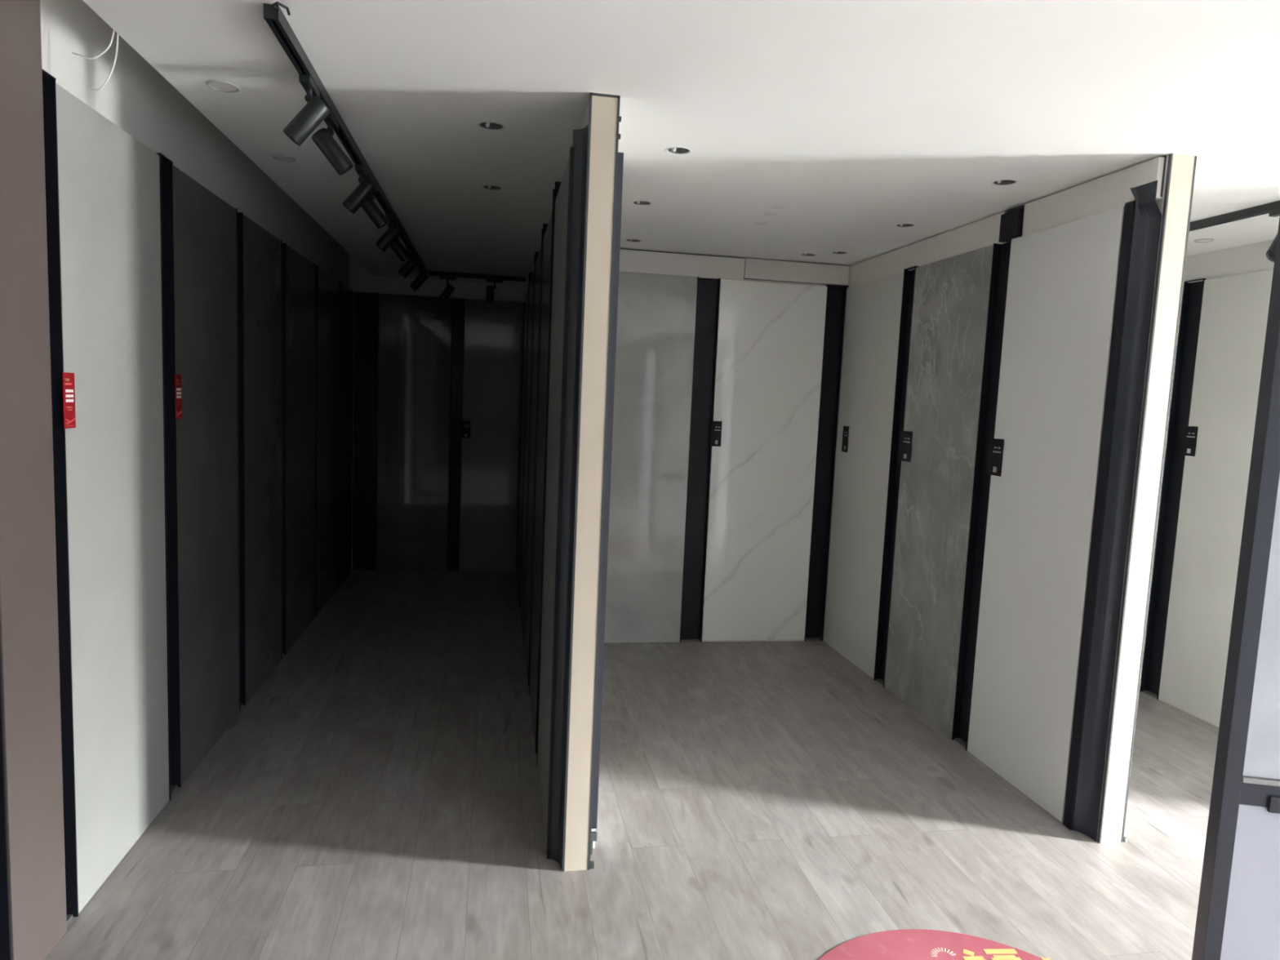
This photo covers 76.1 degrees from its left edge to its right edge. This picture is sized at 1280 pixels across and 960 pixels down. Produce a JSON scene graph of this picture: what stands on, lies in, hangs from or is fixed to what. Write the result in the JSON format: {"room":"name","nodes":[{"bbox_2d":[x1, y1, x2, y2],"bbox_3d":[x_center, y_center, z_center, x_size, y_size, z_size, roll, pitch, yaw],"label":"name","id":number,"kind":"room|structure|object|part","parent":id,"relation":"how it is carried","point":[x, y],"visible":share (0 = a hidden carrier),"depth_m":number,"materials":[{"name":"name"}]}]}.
{"room":"tile showroom","nodes":[
{"label":"tile showroom","id":0,"kind":"room"},
{"bbox_2d":[40,0,349,288],"bbox_3d":[-2.250,-0.340,4.646,0.196,2.950,5.750,1,6,-10],"label":"wall","id":1,"kind":"structure","parent":0,"point":[135,97],"depth_m":3.21,"materials":[{"name":"paint"}]},
{"bbox_2d":[0,653,11,959],"bbox_3d":[-1.663,-0.026,2.035,0.051,2.900,0.085,1,6,-10],"label":"strip","id":2,"kind":"object","parent":1,"relation":"attached to","point":[5,925],"visible":1,"depth_m":2.18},
{"bbox_2d":[0,0,66,959],"bbox_3d":[-1.693,-0.046,2.214,0.055,2.898,0.276,1,6,-10],"label":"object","id":3,"kind":"structure","parent":1,"relation":"attached to","point":[29,637],"depth_m":2.22,"materials":[{"name":"beige laminate"}]},
{"bbox_2d":[41,68,78,924],"bbox_3d":[-1.734,0.120,2.408,0.053,2.529,0.077,1,6,-10],"label":"strip","id":4,"kind":"object","parent":1,"relation":"attached to","point":[49,88],"visible":0.45,"depth_m":2.43,"materials":[{"name":"metal"}]},
{"bbox_2d":[55,83,168,913],"bbox_3d":[-1.806,0.080,2.809,0.048,2.518,0.738,1,6,-10],"label":"tile slab","id":5,"kind":"structure","parent":1,"relation":"attached to","point":[109,180],"depth_m":2.75,"materials":[{"name":"tile"}]},
{"bbox_2d":[62,372,75,428],"bbox_3d":[-1.702,-0.237,2.436,0.009,0.165,0.066,1,6,-10],"label":"tag","id":6,"kind":"object","parent":5,"relation":"attached to","point":[68,385],"visible":1,"depth_m":2.43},
{"bbox_2d":[155,152,181,799],"bbox_3d":[-1.879,0.031,3.230,0.053,2.529,0.119,1,6,-10],"label":"strip","id":7,"kind":"object","parent":1,"relation":"attached to","point":[166,165],"visible":0.52,"depth_m":3.26,"materials":[{"name":"metal"}]},
{"bbox_2d":[173,165,239,784],"bbox_3d":[-1.961,-0.015,3.683,0.048,2.518,0.802,1,6,-10],"label":"tile slab","id":8,"kind":"structure","parent":1,"relation":"attached to","point":[205,225],"depth_m":3.63,"materials":[{"name":"tile"}]},
{"bbox_2d":[174,374,182,418],"bbox_3d":[-1.851,-0.333,3.276,0.009,0.175,0.066,1,6,-10],"label":"tag","id":9,"kind":"object","parent":8,"relation":"attached to","point":[178,382],"visible":1,"depth_m":3.27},
{"bbox_2d":[235,208,245,712],"bbox_3d":[-2.038,-0.065,4.127,0.051,2.525,0.099,1,6,-10],"label":"strip","id":10,"kind":"object","parent":1,"relation":"attached to","point":[240,268],"visible":0.46,"depth_m":4.14,"materials":[{"name":"metal"}]},
{"bbox_2d":[243,214,281,703],"bbox_3d":[-2.113,-0.108,4.543,0.048,2.518,0.747,1,6,-10],"label":"tile slab","id":11,"kind":"structure","parent":1,"relation":"attached to","point":[262,251],"depth_m":4.51,"materials":[{"name":"tile"}]},
{"bbox_2d":[280,240,286,659],"bbox_3d":[-2.185,-0.155,4.959,0.051,2.525,0.099,1,6,-10],"label":"strip","id":12,"kind":"object","parent":1,"relation":"attached to","point":[283,245],"visible":0.48,"depth_m":4.99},
{"bbox_2d":[286,244,315,652],"bbox_3d":[-2.264,-0.201,5.399,0.048,2.518,0.797,1,6,-10],"label":"tile slab","id":13,"kind":"structure","parent":1,"relation":"attached to","point":[300,272],"depth_m":5.36,"materials":[{"name":"tile"}]},
{"bbox_2d":[313,263,318,619],"bbox_3d":[-2.340,-0.251,5.840,0.051,2.525,0.099,1,6,-10],"label":"strip","id":14,"kind":"object","parent":1,"relation":"attached to","point":[316,283],"visible":0.41,"depth_m":5.87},
{"bbox_2d":[316,267,338,614],"bbox_3d":[-2.420,-0.297,6.280,0.048,2.518,0.797,1,6,-10],"label":"tile slab","id":15,"kind":"structure","parent":1,"relation":"attached to","point":[328,286],"depth_m":6.26,"materials":[{"name":"tile"}]},
{"bbox_2d":[339,284,353,586],"bbox_3d":[-2.558,-0.381,7.059,0.048,2.518,0.587,1,6,-10],"label":"tile slab","id":16,"kind":"structure","parent":1,"relation":"attached to","point":[347,311],"depth_m":7.05,"materials":[{"name":"tile"}]},
{"bbox_2d":[349,253,528,570],"bbox_3d":[-1.864,-0.618,7.569,1.584,2.950,0.101,1,6,-10],"label":"wall","id":17,"kind":"structure","parent":0,"point":[357,282],"depth_m":7.39,"materials":[{"name":"paint"}]},
{"bbox_2d":[352,291,379,572],"bbox_3d":[-2.485,-0.414,7.403,0.204,2.525,0.051,1,6,-10],"label":"strip","id":18,"kind":"object","parent":17,"relation":"attached to","point":[366,304],"visible":1,"depth_m":7.41,"materials":[{"name":"metal"}]},
{"bbox_2d":[375,293,452,572],"bbox_3d":[-2.069,-0.403,7.479,0.637,2.518,0.048,1,6,-10],"label":"tile slab","id":19,"kind":"structure","parent":17,"relation":"attached to","point":[415,336],"depth_m":7.45,"materials":[{"name":"tile"}]},
{"bbox_2d":[447,297,465,572],"bbox_3d":[-1.700,-0.395,7.544,0.109,2.525,0.051,1,6,-10],"label":"strip","id":20,"kind":"object","parent":17,"relation":"attached to","point":[458,304],"visible":1,"depth_m":7.55,"materials":[{"name":"metal"}]},
{"bbox_2d":[458,298,522,572],"bbox_3d":[-1.389,-0.385,7.601,0.520,2.518,0.048,1,6,-10],"label":"tile slab","id":21,"kind":"structure","parent":17,"relation":"attached to","point":[492,340],"depth_m":7.58,"materials":[{"name":"tile"}]},
{"bbox_2d":[460,420,470,438],"bbox_3d":[-1.609,-0.467,7.525,0.090,0.160,0.007,1,6,-10],"label":"tag","id":22,"kind":"object","parent":21,"relation":"attached to","point":[464,424],"visible":1,"depth_m":7.52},
{"bbox_2d":[561,92,620,871],"bbox_3d":[-0.603,-0.193,5.243,0.100,2.680,4.982,1,6,-10],"label":"wall","id":23,"kind":"structure","parent":0,"point":[601,115],"depth_m":2.80,"materials":[{"name":"paint"}]},
{"bbox_2d":[515,295,525,581],"bbox_3d":[-1.058,-0.350,7.378,0.051,2.525,0.489,1,6,-10],"label":"strip","id":24,"kind":"object","parent":23,"relation":"attached to","point":[523,309],"visible":0.41,"depth_m":7.57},
{"bbox_2d":[516,288,528,599],"bbox_3d":[-0.949,-0.282,6.772,0.048,2.518,0.747,1,6,-10],"label":"tile slab","id":25,"kind":"structure","parent":23,"relation":"attached to","point":[526,294],"depth_m":6.78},
{"bbox_2d":[519,271,533,606],"bbox_3d":[-0.871,-0.274,6.327,0.051,2.600,0.149,1,6,-10],"label":"strip","id":26,"kind":"object","parent":23,"relation":"attached to","point":[531,273],"visible":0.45,"depth_m":6.32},
{"bbox_2d":[520,270,533,636],"bbox_3d":[-0.794,-0.187,5.891,0.048,2.518,0.747,1,6,-10],"label":"tile slab","id":27,"kind":"structure","parent":23,"relation":"attached to","point":[531,291],"depth_m":5.89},
{"bbox_2d":[522,251,538,646],"bbox_3d":[-0.716,-0.178,5.446,0.051,2.600,0.149,1,6,-10],"label":"strip","id":28,"kind":"object","parent":23,"relation":"attached to","point":[536,254],"visible":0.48,"depth_m":5.45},
{"bbox_2d":[524,247,541,679],"bbox_3d":[-0.638,-0.091,5.009,0.048,2.518,0.747,1,6,-10],"label":"tile slab","id":29,"kind":"structure","parent":23,"relation":"attached to","point":[537,273],"depth_m":5.00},
{"bbox_2d":[528,223,547,695],"bbox_3d":[-0.560,-0.082,4.564,0.051,2.600,0.149,1,6,-10],"label":"strip","id":30,"kind":"object","parent":23,"relation":"attached to","point":[544,225],"visible":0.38,"depth_m":4.57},
{"bbox_2d":[529,210,552,746],"bbox_3d":[-0.482,0.004,4.128,0.048,2.518,0.747,1,6,-10],"label":"tile slab","id":31,"kind":"structure","parent":23,"relation":"attached to","point":[547,238],"depth_m":4.10,"materials":[{"name":"tile"}]},
{"bbox_2d":[535,182,560,766],"bbox_3d":[-0.405,0.013,3.688,0.051,2.600,0.139,1,6,-10],"label":"strip","id":32,"kind":"object","parent":23,"relation":"attached to","point":[555,191],"visible":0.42,"depth_m":3.70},
{"bbox_2d":[537,155,569,844],"bbox_3d":[-0.332,0.097,3.276,0.048,2.518,0.707,1,6,-10],"label":"tile slab","id":33,"kind":"structure","parent":23,"relation":"attached to","point":[562,199],"depth_m":3.23,"materials":[{"name":"tile"}]},
{"bbox_2d":[546,124,587,867],"bbox_3d":[-0.264,0.109,2.867,0.026,2.585,0.118,-2,7,-37],"label":"door frame","id":34,"kind":"structure","parent":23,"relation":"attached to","point":[578,151],"depth_m":2.85,"materials":[{"name":"metal"}]},
{"bbox_2d":[591,828,595,848],"bbox_3d":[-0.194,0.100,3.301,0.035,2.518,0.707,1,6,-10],"label":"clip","id":35,"kind":"structure","parent":23,"relation":"attached to","point":[593,829],"depth_m":3.08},
{"bbox_2d":[591,152,623,828],"bbox_3d":[-0.121,0.125,2.897,0.038,2.560,0.110,1,6,-10],"label":"door frame","id":36,"kind":"structure","parent":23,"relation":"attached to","point":[620,155],"depth_m":2.93,"materials":[{"name":"grey metal"}]},
{"bbox_2d":[590,831,596,854],"bbox_3d":[-0.176,1.353,3.044,0.027,0.085,0.015,1,6,-10],"label":"clip","id":37,"kind":"object","parent":36,"relation":"attached to","point":[593,833],"visible":0.61,"depth_m":3.04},
{"bbox_2d":[44,570,1218,959],"bbox_3d":[2.115,1.588,2.716,8.200,0.120,11.450,1,6,-10],"label":"floor","id":38,"kind":"structure","parent":0,"point":[376,796],"depth_m":3.29,"materials":[{"name":"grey wood"}]},
{"bbox_2d":[590,860,594,868],"bbox_3d":[-0.174,1.393,2.961,0.016,0.022,0.018,1,6,-10],"label":"channel foot","id":39,"kind":"object","parent":38,"relation":"on","point":[592,862],"visible":1,"depth_m":2.95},
{"bbox_2d":[818,928,1049,959],"bbox_3d":[0.931,1.528,2.172,1.034,0.005,1.034,1,6,-10],"label":"floor sticker","id":40,"kind":"object","parent":38,"relation":"on","point":[901,944],"visible":1,"depth_m":2.59,"materials":[{"name":"red plastic"}]},
{"bbox_2d":[1191,217,1279,959],"bbox_3d":[1.912,0.365,1.938,0.900,2.450,0.054,3,6,9],"label":"glass door","id":41,"kind":"structure","parent":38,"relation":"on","point":[1231,788],"depth_m":2.00,"materials":[{"name":"grey metal"}]},
{"bbox_2d":[1220,804,1279,959],"bbox_3d":[1.876,1.163,2.010,0.816,0.673,0.016,3,6,9],"label":"tile slab","id":42,"kind":"structure","parent":41,"relation":"on","point":[1251,931],"depth_m":2.04,"materials":[{"name":"tile"}]},
{"bbox_2d":[1242,474,1279,779],"bbox_3d":[1.928,-0.018,1.891,0.816,1.554,0.016,3,6,9],"label":"tile slab","id":43,"kind":"structure","parent":41,"relation":"on","point":[1262,757],"depth_m":2.00,"materials":[{"name":"tile"}]},
{"bbox_2d":[82,0,1279,285],"bbox_3d":[2.435,-1.263,2.464,7.800,0.273,11.450,1,6,-10],"label":"ceiling","id":44,"kind":"structure","parent":0,"point":[862,118],"depth_m":2.73,"materials":[{"name":"paint"}]},
{"bbox_2d":[71,29,114,59],"bbox_3d":[-1.566,-1.263,2.344,0.115,0.114,0.005,1,6,-10],"label":"loose wire","id":45,"kind":"object","parent":44,"relation":"hanging from","point":[113,33],"visible":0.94,"depth_m":2.35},
{"bbox_2d":[89,33,118,90],"bbox_3d":[-1.553,-1.226,2.370,0.079,0.191,0.005,1,6,-10],"label":"loose wire","id":46,"kind":"object","parent":44,"relation":"hanging from","point":[117,42],"visible":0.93,"depth_m":2.37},
{"bbox_2d":[205,80,240,93],"bbox_3d":[-1.399,-1.320,2.745,0.104,0.006,0.104,1,6,-10],"label":"recessed light","id":47,"kind":"object","parent":44,"relation":"in","point":[218,85],"visible":1,"depth_m":2.74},
{"bbox_2d":[209,82,236,91],"bbox_3d":[-1.399,-1.321,2.745,0.083,0.001,0.083,1,6,-10],"label":"diffuser","id":48,"kind":"object","parent":47,"relation":"attached to","point":[223,86],"depth_m":2.75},
{"bbox_2d":[271,154,296,162],"bbox_3d":[-1.565,-1.413,3.594,0.096,0.006,0.096,1,6,-10],"label":"recessed light","id":49,"kind":"object","parent":44,"relation":"in","point":[277,157],"visible":1,"depth_m":3.59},
{"bbox_2d":[274,156,293,160],"bbox_3d":[-1.565,-1.414,3.594,0.077,0.001,0.077,1,6,-10],"label":"diffuser","id":50,"kind":"object","parent":49,"relation":"attached to","point":[283,158],"depth_m":3.60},
{"bbox_2d":[263,3,427,275],"bbox_3d":[-1.379,-1.479,4.482,0.037,0.037,4.794,1,6,-10],"label":"track rail","id":51,"kind":"object","parent":44,"relation":"attached to","point":[277,21],"visible":0.87,"depth_m":2.72,"materials":[{"name":"metal"}]},
{"bbox_2d":[271,1,290,15],"bbox_3d":[-0.932,-1.224,2.119,0.044,0.015,0.048,1,6,-10],"label":"loop","id":52,"kind":"object","parent":51,"relation":"attached to","point":[276,3],"visible":1,"depth_m":2.11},
{"bbox_2d":[282,73,329,146],"bbox_3d":[-1.053,-1.158,2.593,0.122,0.197,0.129,5,6,27],"label":"track spotlight","id":53,"kind":"object","parent":51,"relation":"hanging from","point":[311,116],"visible":1,"depth_m":2.56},
{"bbox_3d":[-1.045,-1.212,2.584,0.024,0.041,0.024,1,6,-10],"label":"stem","id":54,"kind":"part","parent":53,"relation":"part of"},
{"bbox_2d":[311,111,353,175],"bbox_3d":[-1.098,-1.192,2.911,0.120,0.197,0.134,5,6,25],"label":"track spotlight","id":55,"kind":"object","parent":51,"relation":"hanging from","point":[323,139],"visible":0.94,"depth_m":2.90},
{"bbox_3d":[-1.102,-1.247,2.907,0.024,0.041,0.024,1,6,-10],"label":"stem","id":56,"kind":"part","parent":55,"relation":"part of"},
{"bbox_2d":[342,164,375,213],"bbox_3d":[-1.230,-1.266,3.591,0.122,0.197,0.129,5,6,27],"label":"track spotlight","id":57,"kind":"object","parent":51,"relation":"hanging from","point":[366,188],"visible":1,"depth_m":3.56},
{"bbox_3d":[-1.222,-1.320,3.583,0.024,0.041,0.024,1,6,-10],"label":"stem","id":58,"kind":"part","parent":57,"relation":"part of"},
{"bbox_2d":[361,182,389,229],"bbox_3d":[-1.271,-1.298,3.890,0.120,0.197,0.134,5,6,25],"label":"track spotlight","id":59,"kind":"object","parent":51,"relation":"hanging from","point":[370,207],"visible":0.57,"depth_m":3.88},
{"bbox_2d":[375,213,401,252],"bbox_3d":[-1.403,-1.373,4.571,0.122,0.197,0.129,5,6,27],"label":"track spotlight","id":60,"kind":"object","parent":51,"relation":"hanging from","point":[393,232],"visible":0.99,"depth_m":4.54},
{"bbox_3d":[-1.395,-1.427,4.562,0.024,0.041,0.024,1,6,-10],"label":"stem","id":61,"kind":"part","parent":60,"relation":"part of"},
{"bbox_2d":[390,225,410,262],"bbox_3d":[-1.446,-1.406,4.879,0.120,0.197,0.134,5,6,25],"label":"track spotlight","id":62,"kind":"object","parent":51,"relation":"hanging from","point":[397,246],"visible":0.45,"depth_m":4.87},
{"bbox_2d":[398,248,419,278],"bbox_3d":[-1.591,-1.488,5.638,0.122,0.197,0.129,5,6,27],"label":"track spotlight","id":63,"kind":"object","parent":51,"relation":"hanging from","point":[412,262],"visible":0.94,"depth_m":5.61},
{"bbox_2d":[409,264,427,291],"bbox_3d":[-1.721,-1.568,6.372,0.122,0.197,0.129,5,6,27],"label":"track spotlight","id":64,"kind":"object","parent":51,"relation":"hanging from","point":[422,277],"visible":1,"depth_m":6.34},
{"bbox_2d":[428,270,525,281],"bbox_3d":[-1.375,-1.725,6.923,0.801,0.037,0.037,1,6,-10],"label":"track rail","id":65,"kind":"object","parent":44,"relation":"attached to","point":[466,275],"visible":1,"depth_m":6.91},
{"bbox_2d":[439,275,456,302],"bbox_3d":[-1.623,-1.609,6.892,0.140,0.211,0.064,1,6,-10],"label":"track spotlight","id":66,"kind":"object","parent":65,"relation":"attached to","point":[449,289],"visible":1,"depth_m":6.87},
{"bbox_2d":[485,279,502,302],"bbox_3d":[-1.240,-1.607,6.963,0.140,0.196,0.070,1,6,-10],"label":"track spotlight","id":67,"kind":"object","parent":65,"relation":"hanging from","point":[490,289],"visible":1,"depth_m":6.94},
{"bbox_2d":[476,120,505,131],"bbox_3d":[-0.551,-1.345,3.035,0.106,0.063,0.106,1,6,-10],"label":"recessed light","id":68,"kind":"object","parent":44,"relation":"in","point":[486,125],"visible":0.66,"depth_m":3.06,"materials":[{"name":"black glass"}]},
{"bbox_2d":[480,184,502,191],"bbox_3d":[-0.714,-1.444,3.955,0.106,0.063,0.106,1,6,-10],"label":"recessed light","id":69,"kind":"object","parent":44,"relation":"in","point":[488,187],"visible":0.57,"depth_m":3.98,"materials":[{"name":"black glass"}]},
{"bbox_2d":[625,239,641,242],"bbox_3d":[-0.040,-1.534,5.137,0.106,0.063,0.106,1,6,-10],"label":"recessed light","id":70,"kind":"object","parent":44,"relation":"in","point":[626,240],"visible":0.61,"depth_m":5.17,"materials":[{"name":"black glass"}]},
{"bbox_2d":[631,200,652,205],"bbox_3d":[0.010,-1.431,4.136,0.106,0.063,0.106,1,6,-10],"label":"recessed light","id":71,"kind":"object","parent":44,"relation":"in","point":[634,202],"visible":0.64,"depth_m":4.17,"materials":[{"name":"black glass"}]},
{"bbox_2d":[665,146,691,155],"bbox_3d":[0.154,-1.334,3.237,0.106,0.063,0.106,1,6,-10],"label":"recessed light","id":72,"kind":"object","parent":44,"relation":"in","point":[676,150],"visible":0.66,"depth_m":3.27,"materials":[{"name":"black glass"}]},
{"bbox_2d":[800,253,816,256],"bbox_3d":[1.108,-1.507,5.363,0.106,0.063,0.106,1,6,-10],"label":"recessed light","id":73,"kind":"object","parent":44,"relation":"in","point":[804,254],"visible":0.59,"depth_m":5.39,"materials":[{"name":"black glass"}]},
{"bbox_2d":[831,251,848,254],"bbox_3d":[1.281,-1.488,5.243,0.106,0.063,0.106,1,6,-10],"label":"recessed light","id":74,"kind":"object","parent":44,"relation":"in","point":[832,252],"visible":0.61,"depth_m":5.28,"materials":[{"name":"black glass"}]},
{"bbox_2d":[894,222,915,227],"bbox_3d":[1.424,-1.394,4.380,0.106,0.063,0.106,1,6,-10],"label":"recessed light","id":75,"kind":"object","parent":44,"relation":"in","point":[903,224],"visible":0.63,"depth_m":4.41,"materials":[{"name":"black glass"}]},
{"bbox_2d":[991,178,1017,186],"bbox_3d":[1.557,-1.298,3.484,0.106,0.063,0.106,1,6,-10],"label":"recessed light","id":76,"kind":"object","parent":44,"relation":"in","point":[1005,182],"visible":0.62,"depth_m":3.51,"materials":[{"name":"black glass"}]},
{"bbox_2d":[1193,238,1213,242],"bbox_3d":[3.058,-1.297,4.434,0.090,0.006,0.090,1,6,-10],"label":"recessed light","id":77,"kind":"object","parent":44,"relation":"in","point":[1205,240],"visible":1,"depth_m":4.43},
{"bbox_2d":[1195,240,1211,242],"bbox_3d":[3.058,-1.298,4.434,0.072,0.001,0.072,1,6,-10],"label":"diffuser","id":78,"kind":"object","parent":77,"relation":"attached to","point":[1200,241],"depth_m":4.44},
{"bbox_2d":[1189,200,1279,231],"bbox_3d":[2.744,-1.254,4.026,0.037,0.037,2.624,1,6,-10],"label":"track rail","id":79,"kind":"object","parent":44,"relation":"attached to","point":[1264,209],"visible":0.34,"depth_m":3.80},
{"bbox_2d":[1266,208,1279,262],"bbox_3d":[2.828,-1.070,3.585,0.125,0.235,0.160,6,7,32],"label":"track spotlight","id":80,"kind":"object","parent":79,"relation":"hanging from","point":[1270,254],"visible":0.78,"depth_m":3.60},
{"bbox_2d":[822,288,847,639],"bbox_3d":[0.405,-0.198,5.728,2.058,2.680,0.101,1,6,-10],"label":"wall","id":81,"kind":"structure","parent":0,"point":[846,288],"depth_m":5.86,"materials":[{"name":"paint"}]},
{"bbox_2d":[604,271,697,643],"bbox_3d":[-0.097,-0.124,5.570,0.867,2.518,0.048,1,6,-10],"label":"tile slab","id":82,"kind":"structure","parent":81,"relation":"attached to","point":[656,313],"depth_m":5.57,"materials":[{"name":"tile"}]},
{"bbox_2d":[618,248,744,280],"bbox_3d":[0.082,-1.448,5.465,1.267,0.146,0.036,1,6,-10],"label":"wall panel","id":83,"kind":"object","parent":81,"relation":"attached to","point":[630,261],"depth_m":5.48,"materials":[{"name":"paint"}]},
{"bbox_2d":[680,276,720,642],"bbox_3d":[0.409,-0.113,5.659,0.157,2.525,0.051,1,6,-10],"label":"strip","id":84,"kind":"object","parent":81,"relation":"attached to","point":[708,295],"visible":1,"depth_m":5.67,"materials":[{"name":"metal"}]},
{"bbox_2d":[619,248,849,288],"bbox_3d":[0.467,-1.446,5.547,2.054,0.154,0.010,1,6,-10],"label":"trim","id":85,"kind":"structure","parent":81,"relation":"attached to","point":[620,248],"depth_m":5.55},
{"bbox_2d":[702,279,826,641],"bbox_3d":[0.864,-0.100,5.742,0.764,2.518,0.050,1,6,-10],"label":"tile slab","id":86,"kind":"structure","parent":81,"relation":"attached to","point":[770,346],"depth_m":5.71,"materials":[{"name":"tile"}]},
{"bbox_2d":[709,421,722,446],"bbox_3d":[0.523,-0.319,5.630,0.078,0.174,0.007,1,6,-10],"label":"tag","id":87,"kind":"object","parent":86,"relation":"attached to","point":[716,426],"visible":1,"depth_m":5.63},
{"bbox_3d":[0.813,1.148,5.846,0.759,0.012,0.005,1,6,-10],"label":"rail","id":88,"kind":"part","parent":86,"relation":"part of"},
{"bbox_2d":[743,279,826,286],"bbox_3d":[0.918,-1.364,5.634,0.770,0.014,0.012,1,6,-10],"label":"trim","id":89,"kind":"structure","parent":81,"relation":"attached to","point":[751,280],"depth_m":5.64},
{"bbox_2d":[743,257,849,285],"bbox_3d":[1.083,-1.434,5.644,0.753,0.132,0.036,1,6,-10],"label":"trim","id":90,"kind":"structure","parent":81,"relation":"attached to","point":[754,268],"depth_m":5.62,"materials":[{"name":"paint"}]},
{"bbox_2d":[804,284,846,640],"bbox_3d":[1.310,-0.092,5.821,0.138,2.529,0.053,1,6,-10],"label":"strip","id":91,"kind":"object","parent":81,"relation":"attached to","point":[836,295],"visible":1,"depth_m":5.83,"materials":[{"name":"metal"}]},
{"bbox_2d":[1096,153,1196,843],"bbox_3d":[1.717,-0.018,4.514,0.109,2.680,2.768,1,6,-10],"label":"wall","id":92,"kind":"structure","parent":0,"point":[1175,206],"depth_m":3.15,"materials":[{"name":"paint"}]},
{"bbox_2d":[823,271,903,679],"bbox_3d":[1.478,-0.040,5.412,0.048,2.518,0.812,1,6,-10],"label":"tile slab","id":93,"kind":"structure","parent":92,"relation":"attached to","point":[873,308],"depth_m":5.36,"materials":[{"name":"tile"}]},
{"bbox_2d":[841,426,848,452],"bbox_3d":[1.416,-0.282,5.633,0.007,0.177,0.090,1,6,-10],"label":"tag","id":94,"kind":"object","parent":93,"relation":"attached to","point":[846,428],"visible":1,"depth_m":5.63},
{"bbox_2d":[873,266,918,687],"bbox_3d":[1.559,0.007,4.946,0.053,2.529,0.134,1,6,-10],"label":"strip","id":95,"kind":"object","parent":92,"relation":"attached to","point":[908,281],"visible":0.71,"depth_m":4.98,"materials":[{"name":"metal"}]},
{"bbox_2d":[848,211,1008,287],"bbox_3d":[1.625,-1.319,4.831,0.030,0.149,1.766,1,6,-10],"label":"wall panel","id":96,"kind":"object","parent":92,"relation":"attached to","point":[984,233],"depth_m":4.61,"materials":[{"name":"paint"}]},
{"bbox_2d":[884,244,993,738],"bbox_3d":[1.637,0.058,4.509,0.048,2.518,0.757,1,6,-10],"label":"tile slab","id":97,"kind":"structure","parent":92,"relation":"attached to","point":[951,295],"depth_m":4.45,"materials":[{"name":"tile"}]},
{"bbox_2d":[897,430,912,462],"bbox_3d":[1.562,-0.199,4.809,0.007,0.177,0.140,1,6,-10],"label":"tag","id":98,"kind":"object","parent":97,"relation":"attached to","point":[905,437],"visible":1,"depth_m":4.80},
{"bbox_2d":[951,238,1012,751],"bbox_3d":[1.714,0.104,4.069,0.051,2.525,0.137,1,6,-10],"label":"strip","id":99,"kind":"object","parent":92,"relation":"attached to","point":[1001,252],"visible":0.75,"depth_m":4.10,"materials":[{"name":"metal"}]},
{"bbox_2d":[998,208,1023,242],"bbox_3d":[1.764,-1.209,3.888,0.023,0.128,0.140,1,6,-10],"label":"cover plate","id":100,"kind":"object","parent":92,"relation":"attached to","point":[1011,224],"visible":1,"depth_m":3.87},
{"bbox_2d":[967,206,1124,822],"bbox_3d":[1.788,0.151,3.655,0.048,2.518,0.704,1,6,-10],"label":"tile slab","id":101,"kind":"structure","parent":92,"relation":"attached to","point":[1063,278],"depth_m":3.59,"materials":[{"name":"tile"}]},
{"bbox_2d":[986,438,1004,476],"bbox_3d":[1.715,-0.111,3.945,0.007,0.177,0.115,1,6,-10],"label":"tag","id":102,"kind":"object","parent":101,"relation":"attached to","point":[995,451],"visible":1,"depth_m":3.94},
{"bbox_2d":[1006,155,1166,241],"bbox_3d":[1.715,-1.278,4.385,0.008,0.149,2.735,1,6,-10],"label":"trim","id":103,"kind":"structure","parent":92,"relation":"attached to","point":[1164,156],"depth_m":3.05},
{"bbox_2d":[1022,156,1164,235],"bbox_3d":[1.872,-1.168,3.432,0.030,0.149,0.788,1,6,-10],"label":"wall panel","id":104,"kind":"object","parent":92,"relation":"attached to","point":[1110,192],"depth_m":3.38,"materials":[{"name":"paint"}]},
{"bbox_2d":[1062,180,1161,840],"bbox_3d":[1.861,0.165,3.231,0.037,2.585,0.140,0,6,-20],"label":"door frame","id":105,"kind":"structure","parent":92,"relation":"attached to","point":[1142,217],"depth_m":3.23,"materials":[{"name":"metal"}]},
{"bbox_3d":[3.362,0.038,4.658,0.100,2.680,3.068,1,6,-10],"label":"wall","id":106,"kind":"structure","parent":0,"visible":0},
{"bbox_2d":[1139,284,1183,690],"bbox_3d":[3.127,0.017,5.556,0.048,2.518,1.102,1,6,-10],"label":"tile slab","id":107,"kind":"structure","parent":106,"relation":"attached to","point":[1183,285],"depth_m":5.01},
{"bbox_2d":[1140,278,1206,699],"bbox_3d":[3.234,0.080,4.946,0.053,2.529,0.139,1,6,-10],"label":"strip","id":108,"kind":"object","parent":106,"relation":"attached to","point":[1193,292],"visible":0.82,"depth_m":4.97,"materials":[{"name":"metal"}]},
{"bbox_2d":[1158,269,1273,727],"bbox_3d":[3.315,0.132,4.494,0.048,2.518,0.782,1,6,-10],"label":"tile slab","id":109,"kind":"structure","parent":106,"relation":"attached to","point":[1234,312],"depth_m":4.64,"materials":[{"name":"tile"}]},
{"bbox_2d":[1179,426,1198,456],"bbox_3d":[3.238,-0.230,4.819,0.007,0.174,0.105,1,6,-10],"label":"tag","id":110,"kind":"object","parent":109,"relation":"attached to","point":[1189,433],"visible":1,"depth_m":4.82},
{"bbox_2d":[1183,239,1274,283],"bbox_3d":[3.350,-1.218,4.530,0.036,0.157,2.968,1,6,-10],"label":"trim","id":111,"kind":"structure","parent":106,"relation":"attached to","point":[1250,258],"depth_m":4.60,"materials":[{"name":"paint"}]}
]}

